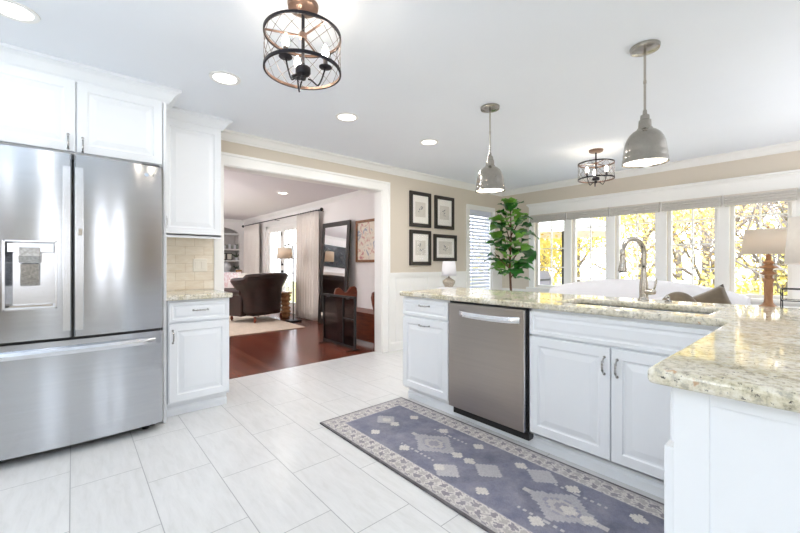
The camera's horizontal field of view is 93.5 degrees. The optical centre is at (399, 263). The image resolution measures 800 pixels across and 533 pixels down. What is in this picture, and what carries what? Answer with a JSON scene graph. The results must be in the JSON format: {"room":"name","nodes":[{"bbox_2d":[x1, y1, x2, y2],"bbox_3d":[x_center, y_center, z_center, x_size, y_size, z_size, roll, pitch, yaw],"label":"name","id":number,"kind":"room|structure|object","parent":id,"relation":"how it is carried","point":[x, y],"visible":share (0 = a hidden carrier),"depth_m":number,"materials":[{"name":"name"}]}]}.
{"room":"kitchen","nodes":[
{"label":"kitchen","id":0,"kind":"room"},
{"bbox_2d":[224,222,243,272],"bbox_3d":[-6.990,-0.052,8.831,6.450,2.385,0.100,0,0,-41],"label":"wall","id":1,"kind":"structure","parent":0,"point":[237,227],"depth_m":10.85,"materials":[{"name":"white paint"}]},
{"bbox_2d":[224,228,239,271],"bbox_3d":[-5.327,-0.443,10.477,1.560,1.605,0.440,0,0,-41],"label":"bookcase","id":2,"kind":"object","parent":1,"relation":"attached to","point":[230,236],"visible":0.16,"depth_m":11.02,"materials":[{"name":"paint"}]},
{"bbox_2d":[224,262,230,271],"bbox_3d":[-4.962,0.099,10.728,0.280,0.280,0.280,0,0,-41],"label":"vase","id":3,"kind":"object","parent":2,"relation":"on","point":[227,266],"visible":0.74,"depth_m":10.64,"materials":[{"name":"ceramic"}]},
{"bbox_2d":[226,253,231,259],"bbox_3d":[-4.882,-0.195,10.757,0.160,0.200,0.022,0,0,-41],"label":"photo frame","id":4,"kind":"object","parent":2,"relation":"on","point":[228,255],"visible":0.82,"depth_m":10.74,"materials":[{"name":"wood"}]},
{"bbox_2d":[224,219,242,222],"bbox_3d":[-6.932,-1.202,8.765,6.450,0.085,0.075,0,0,-41],"label":"trim","id":5,"kind":"structure","parent":1,"relation":"attached to","point":[225,220],"depth_m":10.67,"materials":[{"name":"white paint"}]},
{"bbox_2d":[244,193,374,308],"bbox_3d":[-2.117,-0.052,8.236,0.120,2.385,7.395,0,0,-41],"label":"wall","id":6,"kind":"structure","parent":0,"point":[361,274],"depth_m":6.68,"materials":[{"name":"white paint"}]},
{"bbox_2d":[264,217,295,272],"bbox_3d":[-2.856,0.055,8.982,0.015,2.170,1.980,0,0,-41],"label":"trim","id":7,"kind":"structure","parent":6,"relation":"attached to","point":[289,220],"depth_m":9.51,"materials":[{"name":"white paint"}]},
{"bbox_2d":[267,222,295,313],"bbox_3d":[-2.828,0.100,9.006,0.100,2.080,1.800,0,0,-41],"label":"door","id":8,"kind":"structure","parent":6,"relation":"in","point":[282,228],"depth_m":8.98,"materials":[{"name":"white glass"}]},
{"bbox_2d":[242,207,323,227],"bbox_3d":[-2.929,-1.045,8.951,0.164,0.070,4.500,0,0,-41],"label":"curtain rod","id":9,"kind":"object","parent":6,"relation":"attached to","point":[321,208],"visible":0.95,"depth_m":8.40,"materials":[{"name":"black metal"}]},
{"bbox_2d":[244,223,258,273],"bbox_3d":[-3.999,0.033,10.108,0.098,2.195,1.023,0,0,-41],"label":"curtain","id":10,"kind":"object","parent":9,"relation":"hanging from","point":[251,232],"visible":0.7,"depth_m":10.05,"materials":[{"name":"white fabric"}]},
{"bbox_2d":[295,210,318,320],"bbox_3d":[-1.905,0.033,7.702,0.108,2.195,0.903,0,0,-41],"label":"curtain","id":11,"kind":"object","parent":9,"relation":"hanging from","point":[307,224],"visible":0.99,"depth_m":7.65,"materials":[{"name":"white fabric"}]},
{"bbox_2d":[242,190,373,222],"bbox_3d":[-2.158,-1.202,8.134,0.075,0.085,7.295,0,0,-41],"label":"trim","id":12,"kind":"structure","parent":6,"relation":"attached to","point":[358,193],"depth_m":7.67,"materials":[{"name":"white paint"}]},
{"bbox_2d":[355,218,374,261],"bbox_3d":[-0.551,-0.380,6.321,0.029,0.720,0.660,0,0,-41],"label":"framed piece","id":13,"kind":"object","parent":6,"relation":"attached to","point":[364,229],"visible":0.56,"depth_m":6.37,"materials":[{"name":"paper"}]},
{"bbox_2d":[0,312,663,532],"bbox_3d":[-1.591,1.165,4.051,8.520,0.050,14.400,0,0,-41],"label":"floor","id":14,"kind":"structure","parent":0,"point":[263,460],"depth_m":2.09,"materials":[{"name":"tile"}]},
{"bbox_2d":[0,144,162,460],"bbox_3d":[-2.189,0.235,2.515,0.936,1.810,0.772,0,0,-41],"label":"refrigerator","id":15,"kind":"object","parent":14,"relation":"on","point":[81,238],"visible":1,"depth_m":2.27,"materials":[{"name":"silver metal"}]},
{"bbox_2d":[160,102,166,422],"bbox_3d":[-1.888,-0.005,2.926,0.020,2.290,0.634,0,0,-41],"label":"end panel","id":16,"kind":"object","parent":14,"relation":"on","point":[164,105],"visible":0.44,"depth_m":2.69,"materials":[{"name":"white paint"}]},
{"bbox_2d":[167,298,228,416],"bbox_3d":[-1.706,0.707,3.088,0.430,0.866,0.611,0,0,-41],"label":"base cabinet","id":17,"kind":"object","parent":14,"relation":"on","point":[197,329],"visible":0.94,"depth_m":2.87,"materials":[{"name":"white paint"}]},
{"bbox_2d":[167,289,232,300],"bbox_3d":[-1.716,0.254,3.099,0.464,0.038,0.599,0,0,-41],"label":"countertop","id":18,"kind":"structure","parent":17,"relation":"on","point":[175,295],"depth_m":2.95,"materials":[{"name":"stone"}]},
{"bbox_2d":[229,315,304,336],"bbox_3d":[-4.107,1.133,6.866,3.420,0.013,3.450,0,0,-41],"label":"area rug","id":19,"kind":"object","parent":14,"relation":"on","point":[245,325],"visible":0.24,"depth_m":6.83,"materials":[{"name":"beige fabric"}]},
{"bbox_2d":[238,273,247,277],"bbox_3d":[-4.727,0.685,9.011,2.160,0.880,0.900,0,0,-41],"label":"floral sofa","id":20,"kind":"object","parent":19,"relation":"on","point":[241,275],"visible":0.02,"depth_m":9.18,"materials":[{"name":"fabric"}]},
{"bbox_2d":[224,271,240,287],"bbox_3d":[-4.045,0.420,9.034,0.174,0.455,0.500,0,0,43],"label":"sofa cushion","id":21,"kind":"object","parent":20,"relation":"on","point":[228,276],"visible":0.55,"depth_m":8.93,"materials":[{"name":"fabric"}]},
{"bbox_2d":[224,273,287,322],"bbox_3d":[-2.803,0.652,7.489,0.994,0.946,1.200,0,0,29],"label":"leather armchair","id":22,"kind":"object","parent":19,"relation":"on","point":[258,295],"visible":0.98,"depth_m":7.11,"materials":[{"name":"brown leather"}]},
{"bbox_2d":[280,291,291,317],"bbox_3d":[-2.425,0.870,7.965,0.270,0.540,0.270,0,0,-41],"label":"stool","id":23,"kind":"object","parent":14,"relation":"on","point":[285,295],"visible":0.91,"depth_m":7.90,"materials":[{"name":"brown wood"}]},
{"bbox_2d":[277,244,301,322],"bbox_3d":[-2.202,0.377,7.407,0.396,1.526,0.366,0,0,-41],"label":"floor lamp","id":24,"kind":"object","parent":14,"relation":"on","point":[283,252],"visible":1,"depth_m":7.33,"materials":[{"name":"black metal"}]},
{"bbox_2d":[318,220,350,323],"bbox_3d":[-1.216,0.186,6.896,0.140,1.905,0.960,0,0,-41],"label":"floor mirror","id":25,"kind":"object","parent":14,"relation":"on","point":[336,236],"visible":0.77,"depth_m":6.91,"materials":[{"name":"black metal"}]},
{"bbox_2d":[319,293,359,351],"bbox_3d":[-0.844,0.784,5.158,0.220,0.709,0.830,0,0,-41],"label":"screen","id":26,"kind":"object","parent":14,"relation":"on","point":[339,311],"visible":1,"depth_m":5.11,"materials":[{"name":"black metal"}]},
{"bbox_2d":[334,286,374,347],"bbox_3d":[-0.538,0.750,5.530,0.410,0.780,0.990,0,0,-41],"label":"wooden pew","id":27,"kind":"object","parent":14,"relation":"on","point":[365,318],"visible":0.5,"depth_m":5.32,"materials":[{"name":"brown wood"}]},
{"bbox_2d":[403,296,453,414],"bbox_3d":[0.410,0.707,3.172,0.656,0.866,0.520,0,0,-41],"label":"base cabinet","id":28,"kind":"object","parent":14,"relation":"on","point":[425,320],"visible":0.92,"depth_m":2.97,"materials":[{"name":"white paint"}]},
{"bbox_2d":[449,301,533,445],"bbox_3d":[0.779,0.707,2.722,0.651,0.866,0.640,0,0,-41],"label":"dishwasher","id":29,"kind":"object","parent":14,"relation":"on","point":[489,344],"visible":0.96,"depth_m":2.49,"materials":[{"name":"silver metal"}]},
{"bbox_2d":[320,397,663,532],"bbox_3d":[0.420,1.134,2.125,0.773,0.010,2.130,0,0,-41],"label":"runner rug","id":30,"kind":"object","parent":14,"relation":"on","point":[498,484],"visible":0.98,"depth_m":1.98,"materials":[{"name":"fabric"}]},
{"bbox_2d":[484,197,538,290],"bbox_3d":[1.625,0.090,5.411,0.812,2.101,0.803,0,0,-41],"label":"fiddle leaf fig","id":31,"kind":"object","parent":14,"relation":"on","point":[511,203],"visible":0.88,"depth_m":5.38,"materials":[{"name":"plant"}]},
{"bbox_2d":[529,303,719,498],"bbox_3d":[1.317,0.707,2.130,0.656,0.866,0.970,0,0,-41],"label":"base cabinet","id":32,"kind":"object","parent":14,"relation":"on","point":[594,405],"visible":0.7,"depth_m":1.98,"materials":[{"name":"white paint"}]},
{"bbox_2d":[549,279,750,305],"bbox_3d":[2.578,0.647,3.954,0.880,0.985,1.840,0,0,-41],"label":"slipcovered sofa","id":33,"kind":"object","parent":14,"relation":"on","point":[623,288],"visible":0.23,"depth_m":3.69,"materials":[{"name":"white fabric"}]},
{"bbox_2d":[664,387,799,532],"bbox_3d":[1.269,0.707,0.924,1.092,0.866,0.856,0,0,-41],"label":"base cabinet","id":34,"kind":"object","parent":14,"relation":"on","point":[731,466],"visible":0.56,"depth_m":0.78,"materials":[{"name":"white paint"}]},
{"bbox_2d":[400,288,799,412],"bbox_3d":[0.869,0.254,1.939,1.887,0.037,3.025,0,0,-41],"label":"countertop","id":35,"kind":"structure","parent":34,"relation":"on","point":[753,357],"depth_m":1.16,"materials":[{"name":"beige stone"}]},
{"bbox_2d":[618,236,656,300],"bbox_3d":[1.473,0.033,2.336,0.236,0.404,0.111,0,0,-19],"label":"kitchen faucet","id":36,"kind":"object","parent":35,"relation":"on","point":[644,291],"visible":1,"depth_m":2.36,"materials":[{"name":"silver metal"}]},
{"bbox_2d":[585,304,703,313],"bbox_3d":[1.329,0.377,2.147,0.398,0.206,0.758,0,0,-41],"label":"sink","id":37,"kind":"object","parent":35,"relation":"in","point":[585,304],"visible":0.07,"depth_m":2.25,"materials":[{"name":"silver metal"}]},
{"bbox_2d":[665,295,671,302],"bbox_3d":[1.608,0.211,2.261,0.081,0.048,0.036,0,0,-41],"label":"soap dispenser","id":38,"kind":"object","parent":35,"relation":"on","point":[667,297],"visible":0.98,"depth_m":2.26,"materials":[{"name":"silver metal"}]},
{"bbox_2d":[751,304,799,307],"bbox_3d":[3.729,0.790,3.743,0.540,0.700,0.850,0,0,-41],"label":"table","id":39,"kind":"object","parent":14,"relation":"on","point":[751,304],"visible":0.02,"depth_m":3.85,"materials":[{"name":"white paint"}]},
{"bbox_2d":[741,226,786,306],"bbox_3d":[3.661,0.032,3.737,0.412,0.815,0.412,0,0,-41],"label":"lamp","id":40,"kind":"object","parent":39,"relation":"on","point":[769,241],"visible":0.81,"depth_m":3.69,"materials":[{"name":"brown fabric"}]},
{"bbox_2d":[780,288,799,306],"bbox_3d":[2.305,0.643,2.165,0.125,0.994,0.155,0,0,-41],"label":"stand","id":41,"kind":"object","parent":14,"relation":"on","point":[782,299],"visible":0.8,"depth_m":2.18,"materials":[{"name":"black metal"}]},
{"bbox_3d":[2.274,0.704,3.040,0.762,0.873,0.920,0,0,-41],"label":"upholstered armchair","id":42,"kind":"object","parent":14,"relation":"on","visible":0},
{"bbox_2d":[662,292,695,301],"bbox_3d":[2.135,0.405,2.879,0.152,0.380,0.285,0,0,-41],"label":"round pillow","id":43,"kind":"object","parent":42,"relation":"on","point":[674,296],"visible":0.24,"depth_m":2.84,"materials":[{"name":"beige fabric"}]},
{"bbox_2d":[693,284,731,303],"bbox_3d":[2.310,0.405,2.859,0.535,0.506,0.134,0,0,45],"label":"throw pillow","id":44,"kind":"object","parent":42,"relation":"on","point":[718,295],"visible":0.15,"depth_m":2.80,"materials":[{"name":"beige fabric"}]},
{"bbox_3d":[2.753,0.720,2.131,0.440,0.840,0.920,0,0,-41],"label":"console table","id":45,"kind":"object","parent":14,"relation":"on","visible":0},
{"bbox_2d":[784,216,799,264],"bbox_3d":[2.583,0.007,2.241,0.414,0.583,0.414,0,0,-41],"label":"shade lamp","id":46,"kind":"object","parent":45,"relation":"on","point":[792,249],"visible":1,"depth_m":2.29,"materials":[{"name":"white fabric"}]},
{"bbox_3d":[0.638,0.737,4.903,0.260,0.805,0.300,0,0,43],"label":"side table","id":47,"kind":"object","parent":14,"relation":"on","visible":0},
{"bbox_2d":[437,286,460,288],"bbox_3d":[0.639,0.320,4.903,0.202,0.028,0.262,0,0,43],"label":"volume","id":48,"kind":"object","parent":47,"relation":"on","point":[453,286],"visible":0.46,"depth_m":4.82,"materials":[{"name":"white paper"}]},
{"bbox_2d":[441,261,456,286],"bbox_3d":[0.637,0.137,4.903,0.203,0.335,0.203,0,0,-41],"label":"table lamp","id":49,"kind":"object","parent":48,"relation":"on","point":[448,267],"visible":0.98,"depth_m":4.83,"materials":[{"name":"white fabric"}]},
{"bbox_2d":[167,140,501,290],"bbox_3d":[-1.367,-0.052,3.886,8.440,2.385,0.152,0,0,-41],"label":"wall","id":50,"kind":"structure","parent":0,"point":[400,186],"depth_m":4.91,"materials":[{"name":"beige paint"}]},
{"bbox_2d":[0,42,181,167],"bbox_3d":[-2.207,-0.967,2.602,1.096,0.554,0.697,0,0,-41],"label":"upper cabinet","id":51,"kind":"object","parent":50,"relation":"attached to","point":[48,102],"visible":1,"depth_m":2.38,"materials":[{"name":"white paint"}]},
{"bbox_2d":[167,106,232,238],"bbox_3d":[-1.764,-0.728,3.228,0.523,1.032,0.339,0,0,-41],"label":"upper cabinet","id":52,"kind":"object","parent":50,"relation":"attached to","point":[193,138],"visible":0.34,"depth_m":3.12,"materials":[{"name":"white paint"}]},
{"bbox_2d":[193,259,206,271],"bbox_3d":[-1.806,0.015,3.397,0.116,0.116,0.008,0,0,-41],"label":"outlet plate","id":53,"kind":"object","parent":50,"relation":"attached to","point":[199,265],"visible":1,"depth_m":3.39,"materials":[{"name":"white plastic"}]},
{"bbox_2d":[214,152,389,352],"bbox_3d":[-0.973,0.049,4.218,2.101,2.183,0.178,0,0,-41],"label":"trim","id":54,"kind":"structure","parent":50,"relation":"attached to","point":[229,161],"depth_m":4.50,"materials":[{"name":"white paint"}]},
{"bbox_2d":[221,129,502,196],"bbox_3d":[0.044,-1.202,4.980,4.635,0.085,0.075,0,0,-41],"label":"trim","id":55,"kind":"structure","parent":50,"relation":"attached to","point":[226,135],"depth_m":4.28,"materials":[{"name":"white paint"}]},
{"bbox_2d":[390,340,402,351],"bbox_3d":[0.812,1.080,5.676,2.502,0.120,0.018,0,0,-41],"label":"baseboard","id":56,"kind":"structure","parent":50,"relation":"attached to","point":[396,345],"depth_m":4.92,"materials":[{"name":"white paint"}]},
{"bbox_2d":[409,190,430,227],"bbox_3d":[0.285,-0.748,5.219,0.405,0.485,0.029,0,0,-41],"label":"framed print","id":57,"kind":"object","parent":50,"relation":"attached to","point":[419,202],"visible":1,"depth_m":5.21,"materials":[{"name":"paper"}]},
{"bbox_2d":[409,229,430,264],"bbox_3d":[0.285,-0.217,5.219,0.405,0.485,0.029,0,0,-41],"label":"framed print","id":58,"kind":"object","parent":50,"relation":"attached to","point":[419,240],"visible":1,"depth_m":5.21,"materials":[{"name":"paper"}]},
{"bbox_2d":[434,195,453,229],"bbox_3d":[0.656,-0.745,5.542,0.414,0.480,0.029,0,0,-41],"label":"framed print","id":59,"kind":"object","parent":50,"relation":"attached to","point":[443,206],"visible":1,"depth_m":5.53,"materials":[{"name":"paper"}]},
{"bbox_2d":[440,206,448,219],"bbox_3d":[0.656,-0.745,5.542,0.204,0.200,0.003,0,0,-41],"label":"print","id":60,"kind":"object","parent":59,"relation":"attached to","point":[444,210],"depth_m":5.54,"materials":[{"name":"grey paper"}]},
{"bbox_2d":[433,234,456,260],"bbox_3d":[0.671,-0.230,5.555,0.494,0.390,0.029,0,0,-41],"label":"framed print","id":61,"kind":"object","parent":50,"relation":"attached to","point":[444,246],"visible":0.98,"depth_m":5.54,"materials":[{"name":"paper"}]},
{"bbox_2d":[390,270,502,341],"bbox_3d":[0.822,0.630,5.687,2.532,1.020,0.030,0,0,-41],"label":"trim","id":62,"kind":"structure","parent":50,"relation":"attached to","point":[404,281],"depth_m":5.06,"materials":[{"name":"white paint"}]},
{"bbox_2d":[466,204,494,289],"bbox_3d":[1.302,-0.098,6.151,0.750,1.675,0.140,0,0,-41],"label":"window","id":63,"kind":"structure","parent":50,"relation":"in","point":[468,206],"depth_m":5.97,"materials":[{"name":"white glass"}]},
{"bbox_2d":[470,209,490,288],"bbox_3d":[1.295,-0.084,6.158,0.570,1.548,0.060,0,0,-41],"label":"blind","id":64,"kind":"object","parent":63,"relation":"attached to","point":[484,268],"visible":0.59,"depth_m":6.16,"materials":[{"name":"white plastic"}]},
{"bbox_2d":[0,0,799,219],"bbox_3d":[-1.572,-1.295,4.068,8.570,0.100,14.400,0,0,-41],"label":"ceiling","id":65,"kind":"structure","parent":0,"point":[723,76],"depth_m":2.46,"materials":[{"name":"paint"}]},
{"bbox_2d":[0,0,40,23],"bbox_3d":[-1.901,-1.242,1.847,0.196,0.005,0.196,0,0,-41],"label":"recessed light","id":66,"kind":"object","parent":65,"relation":"in","point":[13,10],"visible":1,"depth_m":1.86,"materials":[{"name":"white paint"}]},
{"bbox_2d":[209,71,240,85],"bbox_3d":[-1.175,-1.242,2.524,0.196,0.005,0.196,0,0,-41],"label":"recessed light","id":67,"kind":"object","parent":65,"relation":"in","point":[221,77],"visible":1,"depth_m":2.52,"materials":[{"name":"white paint"}]},
{"bbox_2d":[263,0,340,91],"bbox_3d":[-0.467,-1.048,1.812,0.364,0.391,0.364,0,0,40],"label":"drum ceiling light","id":68,"kind":"object","parent":65,"relation":"attached to","point":[303,9],"visible":1,"depth_m":1.78,"materials":[{"name":"brown metal"}]},
{"bbox_2d":[335,112,358,121],"bbox_3d":[-0.451,-1.242,3.195,0.196,0.005,0.196,0,0,-41],"label":"recessed light","id":69,"kind":"object","parent":65,"relation":"in","point":[345,117],"visible":1,"depth_m":3.20,"materials":[{"name":"white paint"}]},
{"bbox_2d":[420,139,438,145],"bbox_3d":[0.297,-1.242,3.853,0.196,0.005,0.196,0,0,-41],"label":"recessed light","id":70,"kind":"object","parent":65,"relation":"in","point":[428,142],"visible":1,"depth_m":3.85,"materials":[{"name":"white paint"}]},
{"bbox_2d":[475,103,504,193],"bbox_3d":[0.716,-0.909,2.991,0.232,0.669,0.232,0,0,-41],"label":"pendant light","id":71,"kind":"object","parent":65,"relation":"hanging from","point":[490,180],"visible":1,"depth_m":2.93,"materials":[{"name":"silver metal"}]},
{"bbox_2d":[477,188,503,192],"bbox_3d":[0.716,-0.583,2.991,0.214,0.001,0.214,0,0,-41],"label":"diffuser","id":72,"kind":"object","parent":71,"relation":"attached to","point":[490,190],"depth_m":3.00,"materials":[{"name":"white glass"}]},
{"bbox_2d":[578,148,614,185],"bbox_3d":[2.149,-1.048,4.124,0.364,0.391,0.364,0,0,-31],"label":"drum ceiling light","id":73,"kind":"object","parent":65,"relation":"attached to","point":[595,151],"visible":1,"depth_m":4.09,"materials":[{"name":"brown metal"}]},
{"bbox_2d":[622,39,669,168],"bbox_3d":[1.407,-0.909,2.161,0.232,0.669,0.232,0,0,-41],"label":"pendant light","id":74,"kind":"object","parent":65,"relation":"hanging from","point":[645,147],"visible":1,"depth_m":2.11,"materials":[{"name":"silver metal"}]},
{"bbox_2d":[623,158,667,166],"bbox_3d":[1.407,-0.583,2.161,0.214,0.001,0.214,0,0,-41],"label":"diffuser","id":75,"kind":"object","parent":74,"relation":"attached to","point":[650,161],"depth_m":2.17,"materials":[{"name":"white glass"}]},
{"bbox_2d":[502,150,799,299],"bbox_3d":[4.020,-0.052,4.033,0.120,2.385,7.005,0,0,-41],"label":"wall","id":76,"kind":"structure","parent":0,"point":[786,161],"depth_m":4.90,"materials":[{"name":"beige paint"}]},
{"bbox_2d":[502,288,528,291],"bbox_3d":[3.985,0.780,3.976,0.008,0.720,6.765,0,0,-41],"label":"trim","id":77,"kind":"structure","parent":76,"relation":"attached to","point":[508,289],"depth_m":6.30,"materials":[{"name":"white paint"}]},
{"bbox_2d":[530,212,566,222],"bbox_3d":[2.290,-0.576,5.844,0.052,0.392,0.578,0,0,-41],"label":"roman shade","id":78,"kind":"object","parent":76,"relation":"attached to","point":[561,216],"visible":0.93,"depth_m":5.81,"materials":[{"name":"fabric"}]},
{"bbox_2d":[536,222,563,287],"bbox_3d":[2.389,-0.205,5.930,0.050,1.170,0.490,0,0,-41],"label":"window","id":79,"kind":"structure","parent":76,"relation":"in","point":[538,230],"depth_m":6.08,"materials":[{"name":"white wood"}]},
{"bbox_2d":[567,207,608,219],"bbox_3d":[2.682,-0.526,5.394,0.052,0.492,0.578,0,0,-41],"label":"roman shade","id":80,"kind":"object","parent":76,"relation":"attached to","point":[600,212],"visible":1,"depth_m":5.36,"materials":[{"name":"fabric"}]},
{"bbox_2d":[573,218,605,281],"bbox_3d":[2.780,-0.205,5.480,0.050,1.170,0.490,0,0,-41],"label":"window","id":81,"kind":"structure","parent":76,"relation":"in","point":[575,227],"depth_m":5.62,"materials":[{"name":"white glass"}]},
{"bbox_2d":[616,212,655,278],"bbox_3d":[3.172,-0.205,5.029,0.050,1.170,0.490,0,0,-41],"label":"window","id":82,"kind":"structure","parent":76,"relation":"in","point":[618,218],"depth_m":5.11,"materials":[{"name":"white wood"}]},
{"bbox_2d":[610,202,659,232],"bbox_3d":[3.074,-0.576,4.944,0.052,0.392,0.578,0,0,-41],"label":"roman shade","id":83,"kind":"object","parent":82,"relation":"attached to","point":[647,207],"visible":1,"depth_m":4.90,"materials":[{"name":"fabric"}]},
{"bbox_2d":[502,140,799,196],"bbox_3d":[3.960,-1.202,3.954,0.075,0.085,6.765,0,0,-41],"label":"trim","id":84,"kind":"structure","parent":76,"relation":"attached to","point":[795,145],"depth_m":4.57,"materials":[{"name":"white paint"}]},
{"bbox_2d":[526,169,799,306],"bbox_3d":[3.308,-0.230,4.729,0.080,1.460,3.750,0,0,-41],"label":"trim","id":85,"kind":"structure","parent":76,"relation":"attached to","point":[790,178],"depth_m":4.71,"materials":[{"name":"white paint"}]},
{"bbox_2d":[661,196,721,211],"bbox_3d":[3.466,-0.526,4.493,0.052,0.492,0.578,0,0,-41],"label":"roman shade","id":86,"kind":"object","parent":76,"relation":"attached to","point":[714,201],"visible":1,"depth_m":4.47,"materials":[{"name":"fabric"}]},
{"bbox_2d":[668,207,716,287],"bbox_3d":[3.564,-0.205,4.579,0.050,1.170,0.490,0,0,-41],"label":"window","id":87,"kind":"structure","parent":76,"relation":"in","point":[670,221],"depth_m":4.57,"materials":[{"name":"white wood"}]},
{"bbox_2d":[730,201,791,298],"bbox_3d":[3.956,-0.205,4.129,0.050,1.170,0.490,0,0,-41],"label":"window","id":88,"kind":"structure","parent":76,"relation":"in","point":[732,208],"depth_m":4.18,"materials":[{"name":"white wood"}]},
{"bbox_2d":[724,188,797,205],"bbox_3d":[3.857,-0.576,4.043,0.052,0.392,0.578,0,0,-41],"label":"roman shade","id":89,"kind":"object","parent":76,"relation":"attached to","point":[789,194],"visible":0.93,"depth_m":4.02,"materials":[{"name":"fabric"}]},
{"label":"outside","id":90,"kind":"structure","parent":0,"visible":0},
{"bbox_2d":[286,278,763,302],"bbox_3d":[8.032,2.590,13.619,90.000,0.100,90.000,0,0,-41],"label":"ground","id":91,"kind":"structure","parent":90,"point":[559,280],"depth_m":41.52,"materials":[{"name":"white"}]},
{"bbox_2d":[470,218,647,285],"bbox_3d":[4.926,-0.672,12.346,5.850,6.435,5.801,0,0,-22],"label":"autumn tree","id":92,"kind":"object","parent":91,"relation":"on","point":[545,254],"visible":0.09,"depth_m":10.67,"materials":[{"name":"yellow plant"}]},
{"bbox_2d":[545,213,649,281],"bbox_3d":[7.080,-2.187,15.279,5.854,9.463,7.365,0,0,-23],"label":"autumn tree","id":93,"kind":"object","parent":91,"relation":"on","point":[585,256],"visible":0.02,"depth_m":15.09,"materials":[{"name":"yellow plant"}]},
{"bbox_2d":[583,210,710,279],"bbox_3d":[12.554,-2.742,17.874,9.079,10.571,8.116,0,0,-15],"label":"autumn tree","id":94,"kind":"object","parent":91,"relation":"on","point":[679,258],"visible":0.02,"depth_m":17.21,"materials":[{"name":"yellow plant"}]},
{"bbox_2d":[553,203,787,279],"bbox_3d":[7.335,-1.243,11.055,5.958,7.576,6.370,0,0,-9],"label":"autumn tree","id":95,"kind":"object","parent":91,"relation":"on","point":[628,219],"visible":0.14,"depth_m":10.35,"materials":[{"name":"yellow plant"}]},
{"bbox_2d":[583,201,787,291],"bbox_3d":[7.896,-0.791,9.108,6.262,6.674,4.674,0,0,-15],"label":"autumn tree","id":96,"kind":"object","parent":91,"relation":"on","point":[739,207],"visible":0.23,"depth_m":8.78,"materials":[{"name":"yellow plant"}]},
{"bbox_2d":[640,202,781,287],"bbox_3d":[11.029,-2.543,13.332,7.894,10.175,6.849,0,0,14],"label":"autumn tree","id":97,"kind":"object","parent":91,"relation":"on","point":[681,242],"visible":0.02,"depth_m":13.61,"materials":[{"name":"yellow plant"}]},
{"bbox_2d":[635,202,787,274],"bbox_3d":[9.994,-2.246,10.143,6.385,9.581,6.295,0,0,26],"label":"bare tree","id":98,"kind":"object","parent":91,"relation":"on","point":[781,256],"visible":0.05,"depth_m":10.89,"materials":[{"name":"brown plant"}]},
{"bbox_2d":[672,201,787,295],"bbox_3d":[7.156,-1.085,6.722,4.748,7.261,3.826,0,0,-41],"label":"bare tree","id":99,"kind":"object","parent":91,"relation":"on","point":[755,256],"visible":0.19,"depth_m":6.89,"materials":[{"name":"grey plant"}]},
{"bbox_2d":[677,212,787,294],"bbox_3d":[7.796,0.723,8.308,4.256,3.654,3.930,0,0,-6],"label":"autumn tree","id":100,"kind":"object","parent":91,"relation":"on","point":[753,286],"visible":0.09,"depth_m":8.03,"materials":[{"name":"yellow plant"}]},
{"bbox_2d":[687,202,787,289],"bbox_3d":[8.468,-1.290,7.908,4.802,7.670,5.549,0,0,19],"label":"bare tree","id":101,"kind":"object","parent":91,"relation":"on","point":[771,204],"visible":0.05,"depth_m":7.74,"materials":[{"name":"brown plant"}]},
{"bbox_2d":[737,267,787,295],"bbox_3d":[8.616,0.457,6.233,4.598,4.183,3.780,0,0,35],"label":"autumn tree","id":102,"kind":"object","parent":91,"relation":"on","point":[779,281],"visible":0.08,"depth_m":7.27,"materials":[{"name":"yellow plant"}]},
{"bbox_2d":[745,202,780,266],"bbox_3d":[17.462,-2.998,15.099,9.124,11.083,5.917,0,0,-34],"label":"autumn tree","id":103,"kind":"object","parent":91,"relation":"on","point":[778,202],"visible":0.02,"depth_m":14.68,"materials":[{"name":"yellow plant"}]},
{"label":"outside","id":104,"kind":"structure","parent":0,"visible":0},
{"bbox_3d":[2.937,1.340,8.788,4.430,0.100,5.600,0,0,-41],"label":"floor","id":105,"kind":"structure","parent":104,"visible":0},
{"bbox_2d":[540,271,550,284],"bbox_3d":[3.431,0.740,9.615,0.840,1.100,0.540,0,0,-41],"label":"covered grill","id":106,"kind":"object","parent":105,"relation":"on","point":[545,279],"visible":0.15,"depth_m":9.49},
{"bbox_2d":[540,218,624,283],"bbox_3d":[3.966,0.013,9.152,2.522,2.555,2.522,0,0,-19],"label":"patio umbrella","id":107,"kind":"object","parent":105,"relation":"on","point":[598,231],"visible":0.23,"depth_m":8.37,"materials":[{"name":"white fabric"}]},
{"bbox_2d":[483,277,696,285],"bbox_3d":[4.533,0.780,10.176,0.080,0.820,5.600,0,0,-41],"label":"deck railing","id":108,"kind":"object","parent":105,"relation":"on","point":[578,278],"visible":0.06,"depth_m":9.50,"materials":[{"name":"white paint"}]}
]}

